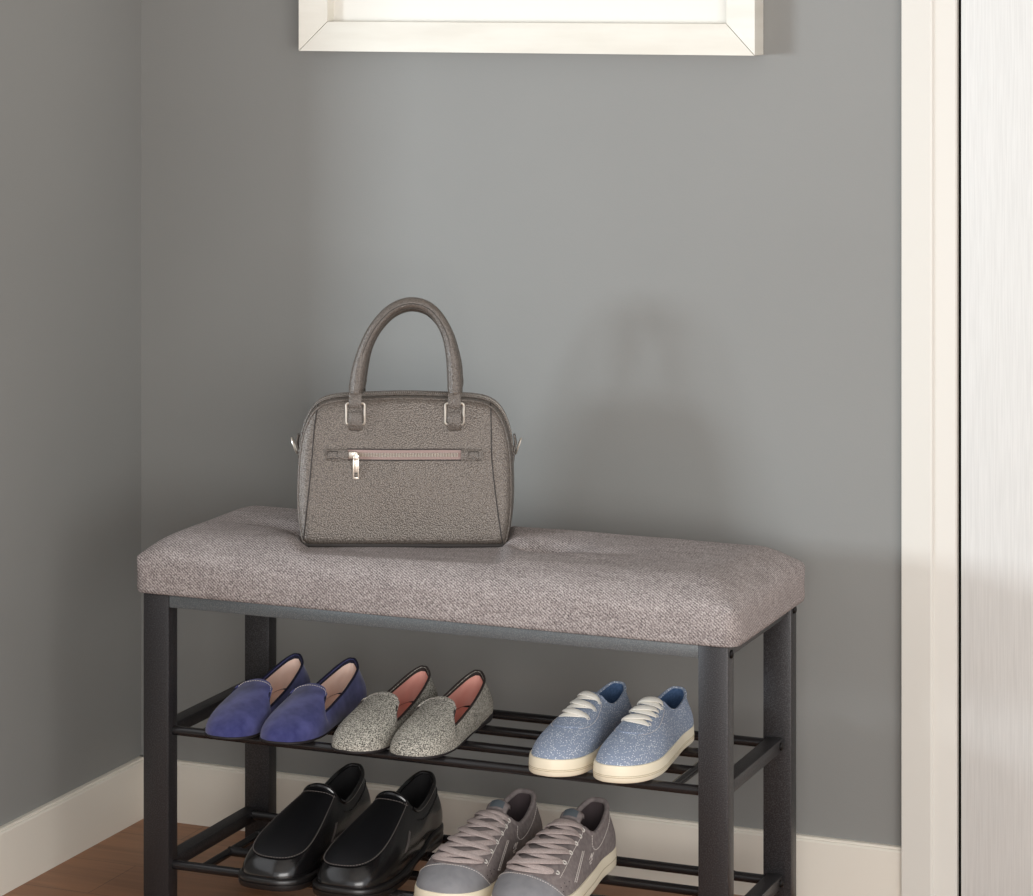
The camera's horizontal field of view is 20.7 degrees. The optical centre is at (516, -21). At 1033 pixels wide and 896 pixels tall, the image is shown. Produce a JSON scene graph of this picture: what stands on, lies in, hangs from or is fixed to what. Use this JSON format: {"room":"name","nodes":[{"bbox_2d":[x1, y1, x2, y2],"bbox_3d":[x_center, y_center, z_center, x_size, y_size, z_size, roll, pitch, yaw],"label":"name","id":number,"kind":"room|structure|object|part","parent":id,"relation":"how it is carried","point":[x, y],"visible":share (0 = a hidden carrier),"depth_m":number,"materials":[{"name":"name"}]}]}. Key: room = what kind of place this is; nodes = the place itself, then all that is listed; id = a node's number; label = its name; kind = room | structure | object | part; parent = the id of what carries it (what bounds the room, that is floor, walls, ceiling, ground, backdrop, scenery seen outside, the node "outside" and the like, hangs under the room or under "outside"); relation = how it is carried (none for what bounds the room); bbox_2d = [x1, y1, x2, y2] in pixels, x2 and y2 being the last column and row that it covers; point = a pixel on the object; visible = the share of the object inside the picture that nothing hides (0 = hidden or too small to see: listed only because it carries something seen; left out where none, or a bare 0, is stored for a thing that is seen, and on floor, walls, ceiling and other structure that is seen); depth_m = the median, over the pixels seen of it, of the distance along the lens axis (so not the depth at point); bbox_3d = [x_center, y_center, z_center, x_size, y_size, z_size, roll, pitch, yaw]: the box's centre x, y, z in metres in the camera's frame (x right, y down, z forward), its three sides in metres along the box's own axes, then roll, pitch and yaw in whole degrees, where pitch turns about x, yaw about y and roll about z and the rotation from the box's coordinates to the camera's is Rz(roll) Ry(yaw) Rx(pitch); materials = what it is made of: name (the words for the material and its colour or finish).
{"room":"home entryway","nodes":[
{"label":"home entryway","id":0,"kind":"room"},
{"bbox_2d":[0,0,140,825],"bbox_3d":[-1.389,-0.041,2.237,0.150,2.500,4.081,0,0,22],"label":"wall","id":1,"kind":"structure","parent":0,"point":[70,70],"depth_m":3.91,"materials":[{"name":"grey paint"}]},
{"bbox_2d":[0,755,143,895],"bbox_3d":[-1.314,1.165,2.206,0.010,0.087,4.081,0,0,22],"label":"baseboard","id":2,"kind":"structure","parent":1,"relation":"attached to","point":[45,837],"depth_m":3.90,"materials":[{"name":"beige paint"}]},
{"bbox_2d":[2,819,743,895],"bbox_3d":[0.370,1.234,1.703,3.810,0.050,4.431,0,0,22],"label":"floor","id":3,"kind":"structure","parent":0,"point":[114,866],"depth_m":3.81,"materials":[{"name":"brown wood"}]},
{"bbox_2d":[137,506,804,895],"bbox_3d":[-0.061,0.960,3.609,0.814,0.498,0.297,0,0,22],"label":"bench","id":4,"kind":"object","parent":3,"relation":"on","point":[706,601],"visible":0.84,"depth_m":3.53,"materials":[{"name":"grey fabric"}]},
{"bbox_3d":[-0.457,0.995,3.631,0.037,0.420,0.024,0,0,22],"label":"leg","id":5,"kind":"part","parent":4,"relation":"part of","materials":[{"name":"black metal"}]},
{"bbox_2d":[204,653,310,739],"bbox_3d":[-0.333,0.924,3.657,0.078,0.061,0.235,0,0,21],"label":"loafer","id":6,"kind":"object","parent":4,"relation":"on","point":[243,714],"visible":0.84,"depth_m":3.61,"materials":[{"name":"blue fabric"}]},
{"bbox_3d":[-0.349,0.995,3.863,0.037,0.420,0.024,0,0,22],"label":"leg","id":7,"kind":"part","parent":4,"relation":"part of","materials":[{"name":"black metal"}]},
{"bbox_2d":[238,763,370,891],"bbox_3d":[-0.264,1.080,3.626,0.100,0.093,0.290,0,0,21],"label":"loafer","id":8,"kind":"object","parent":4,"relation":"on","point":[288,854],"visible":0.94,"depth_m":3.56,"materials":[{"name":"black leather"}]},
{"bbox_2d":[259,657,366,744],"bbox_3d":[-0.256,0.924,3.632,0.078,0.061,0.235,0,0,22],"label":"loafer","id":9,"kind":"object","parent":4,"relation":"on","point":[309,712],"visible":0.98,"depth_m":3.59,"materials":[{"name":"blue fabric"}]},
{"bbox_2d":[312,770,443,895],"bbox_3d":[-0.165,1.080,3.589,0.100,0.093,0.290,0,0,22],"label":"loafer","id":10,"kind":"object","parent":4,"relation":"on","point":[381,849],"visible":1,"depth_m":3.53,"materials":[{"name":"black leather"}]},
{"bbox_2d":[331,665,437,753],"bbox_3d":[-0.166,0.924,3.591,0.078,0.061,0.235,0,0,23],"label":"loafer","id":11,"kind":"object","parent":4,"relation":"on","point":[371,727],"visible":0.8,"depth_m":3.54,"materials":[{"name":"grey fabric"}]},
{"bbox_2d":[291,297,521,546],"bbox_3d":[-0.143,0.568,3.676,0.301,0.315,0.124,0,0,1],"label":"handbag","id":12,"kind":"object","parent":4,"relation":"on","point":[395,468],"visible":1,"depth_m":3.63,"materials":[{"name":"grey leather"}]},
{"bbox_3d":[-0.206,0.623,3.621,0.008,0.030,0.002,0,0,1],"label":"zip pull","id":13,"kind":"part","parent":12,"relation":"part of","materials":[{"name":"silver metal"}]},
{"bbox_3d":[-0.143,0.475,3.651,0.146,0.128,0.036,0,0,1],"label":"handle","id":14,"kind":"part","parent":12,"relation":"part of","materials":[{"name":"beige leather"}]},
{"bbox_3d":[-0.142,0.478,3.696,0.146,0.123,0.043,0,0,1],"label":"handle","id":15,"kind":"part","parent":12,"relation":"part of","materials":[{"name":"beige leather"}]},
{"bbox_3d":[-0.079,1.133,3.560,0.638,0.012,0.012,0,0,22],"label":"rod","id":16,"kind":"part","parent":4,"relation":"part of","materials":[{"name":"black metal"}]},
{"bbox_3d":[-0.111,0.793,3.486,0.712,0.016,0.018,0,0,22],"label":"seat rail","id":17,"kind":"part","parent":4,"relation":"part of","materials":[{"name":"grey metal"}]},
{"bbox_2d":[389,670,492,758],"bbox_3d":[-0.089,0.924,3.566,0.078,0.061,0.235,0,0,23],"label":"loafer","id":18,"kind":"object","parent":4,"relation":"on","point":[438,726],"visible":1,"depth_m":3.53,"materials":[{"name":"grey fabric"}]},
{"bbox_2d":[172,810,764,895],"bbox_3d":[-0.066,1.133,3.596,0.726,0.012,0.242,0,0,22],"label":"shelf","id":19,"kind":"object","parent":4,"relation":"attached to","point":[256,820],"depth_m":3.62,"materials":[{"name":"black metal"}]},
{"bbox_2d":[172,696,765,794],"bbox_3d":[-0.066,0.961,3.596,0.726,0.012,0.242,0,0,22],"label":"shelf","id":20,"kind":"object","parent":4,"relation":"attached to","point":[182,722],"depth_m":3.53,"materials":[{"name":"black metal"}]},
{"bbox_2d":[137,506,804,646],"bbox_3d":[-0.061,0.748,3.609,0.814,0.074,0.297,0,0,22],"label":"cushion","id":21,"kind":"object","parent":4,"relation":"on","point":[576,588],"depth_m":3.49,"materials":[{"name":"fabric"}]},
{"bbox_3d":[-0.050,1.133,3.631,0.638,0.012,0.012,0,0,22],"label":"rod","id":22,"kind":"part","parent":4,"relation":"part of","materials":[{"name":"black metal"}]},
{"bbox_2d":[414,788,542,895],"bbox_3d":[-0.044,1.081,3.533,0.101,0.092,0.290,0,0,24],"label":"sneaker","id":23,"kind":"object","parent":4,"relation":"on","point":[473,858],"visible":0.94,"depth_m":3.48,"materials":[{"name":"grey fabric"}]},
{"bbox_3d":[-0.079,0.961,3.560,0.638,0.012,0.012,0,0,22],"label":"rod","id":24,"kind":"part","parent":4,"relation":"part of","materials":[{"name":"black metal"}]},
{"bbox_2d":[491,797,616,895],"bbox_3d":[0.054,1.081,3.491,0.102,0.092,0.290,0,0,24],"label":"sneaker","id":25,"kind":"object","parent":4,"relation":"on","point":[571,856],"visible":1,"depth_m":3.46,"materials":[{"name":"grey fabric"}]},
{"bbox_2d":[528,681,631,776],"bbox_3d":[0.081,0.917,3.490,0.082,0.076,0.244,0,0,25],"label":"sneaker","id":26,"kind":"object","parent":4,"relation":"on","point":[569,746],"visible":0.93,"depth_m":3.43,"materials":[{"name":"blue fabric"}]},
{"bbox_3d":[-0.050,0.961,3.631,0.638,0.012,0.012,0,0,22],"label":"rod","id":27,"kind":"part","parent":4,"relation":"part of","materials":[{"name":"black metal"}]},
{"bbox_2d":[593,686,693,783],"bbox_3d":[0.162,0.917,3.460,0.082,0.076,0.244,0,0,24],"label":"sneaker","id":28,"kind":"object","parent":4,"relation":"on","point":[655,732],"visible":1,"depth_m":3.41,"materials":[{"name":"blue fabric"}]},
{"bbox_3d":[0.236,0.995,3.346,0.037,0.420,0.024,0,0,22],"label":"leg","id":29,"kind":"part","parent":4,"relation":"part of","materials":[{"name":"black metal"}]},
{"bbox_3d":[0.290,0.793,3.462,0.018,0.016,0.232,0,0,22],"label":"seat rail","id":30,"kind":"part","parent":4,"relation":"part of","materials":[{"name":"black metal"}]},
{"bbox_3d":[0.333,0.995,3.583,0.037,0.420,0.024,0,0,22],"label":"leg","id":31,"kind":"part","parent":4,"relation":"part of","materials":[{"name":"black metal"}]},
{"bbox_2d":[141,0,901,845],"bbox_3d":[1.103,-0.041,3.483,3.810,2.500,0.120,0,0,22],"label":"wall","id":32,"kind":"structure","parent":0,"point":[676,279],"depth_m":3.84,"materials":[{"name":"grey paint"}]},
{"bbox_2d":[143,756,901,895],"bbox_3d":[-0.022,1.165,3.875,1.132,0.087,0.010,0,0,22],"label":"baseboard","id":33,"kind":"structure","parent":32,"relation":"attached to","point":[207,793],"depth_m":3.78,"materials":[{"name":"beige paint"}]},
{"bbox_2d":[299,0,762,55],"bbox_3d":[0.011,-0.181,3.846,0.666,0.560,0.038,0,0,22],"label":"picture frame","id":34,"kind":"object","parent":32,"relation":"attached to","point":[645,27],"visible":1,"depth_m":3.83,"materials":[{"name":"beige wood"}]},
{"bbox_3d":[-0.278,-0.181,3.965,0.041,0.559,0.038,0,0,22],"label":"rail","id":35,"kind":"part","parent":34,"relation":"part of","materials":[{"name":"beige wood"}]},
{"bbox_3d":[0.011,0.079,3.846,0.665,0.041,0.038,0,0,22],"label":"rail","id":36,"kind":"part","parent":34,"relation":"part of","materials":[{"name":"beige wood"}]},
{"bbox_3d":[0.300,-0.181,3.727,0.041,0.559,0.038,0,0,22],"label":"rail","id":37,"kind":"part","parent":34,"relation":"part of","materials":[{"name":"beige wood"}]},
{"bbox_2d":[902,0,958,895],"bbox_3d":[0.532,0.149,3.642,0.070,2.120,0.020,0,0,22],"label":"trim","id":38,"kind":"structure","parent":32,"relation":"attached to","point":[930,28],"depth_m":3.63,"materials":[{"name":"white paint"}]},
{"bbox_2d":[959,0,960,895],"bbox_3d":[1.047,0.179,3.515,1.018,2.060,0.015,0,0,22],"label":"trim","id":39,"kind":"structure","parent":32,"relation":"attached to","point":[959,0],"depth_m":3.70,"materials":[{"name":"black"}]},
{"bbox_2d":[961,0,1032,895],"bbox_3d":[1.028,0.181,3.462,0.974,2.044,0.040,0,0,22],"label":"door","id":40,"kind":"structure","parent":32,"relation":"in","point":[996,35],"depth_m":3.61,"materials":[{"name":"white wood"}]}
]}

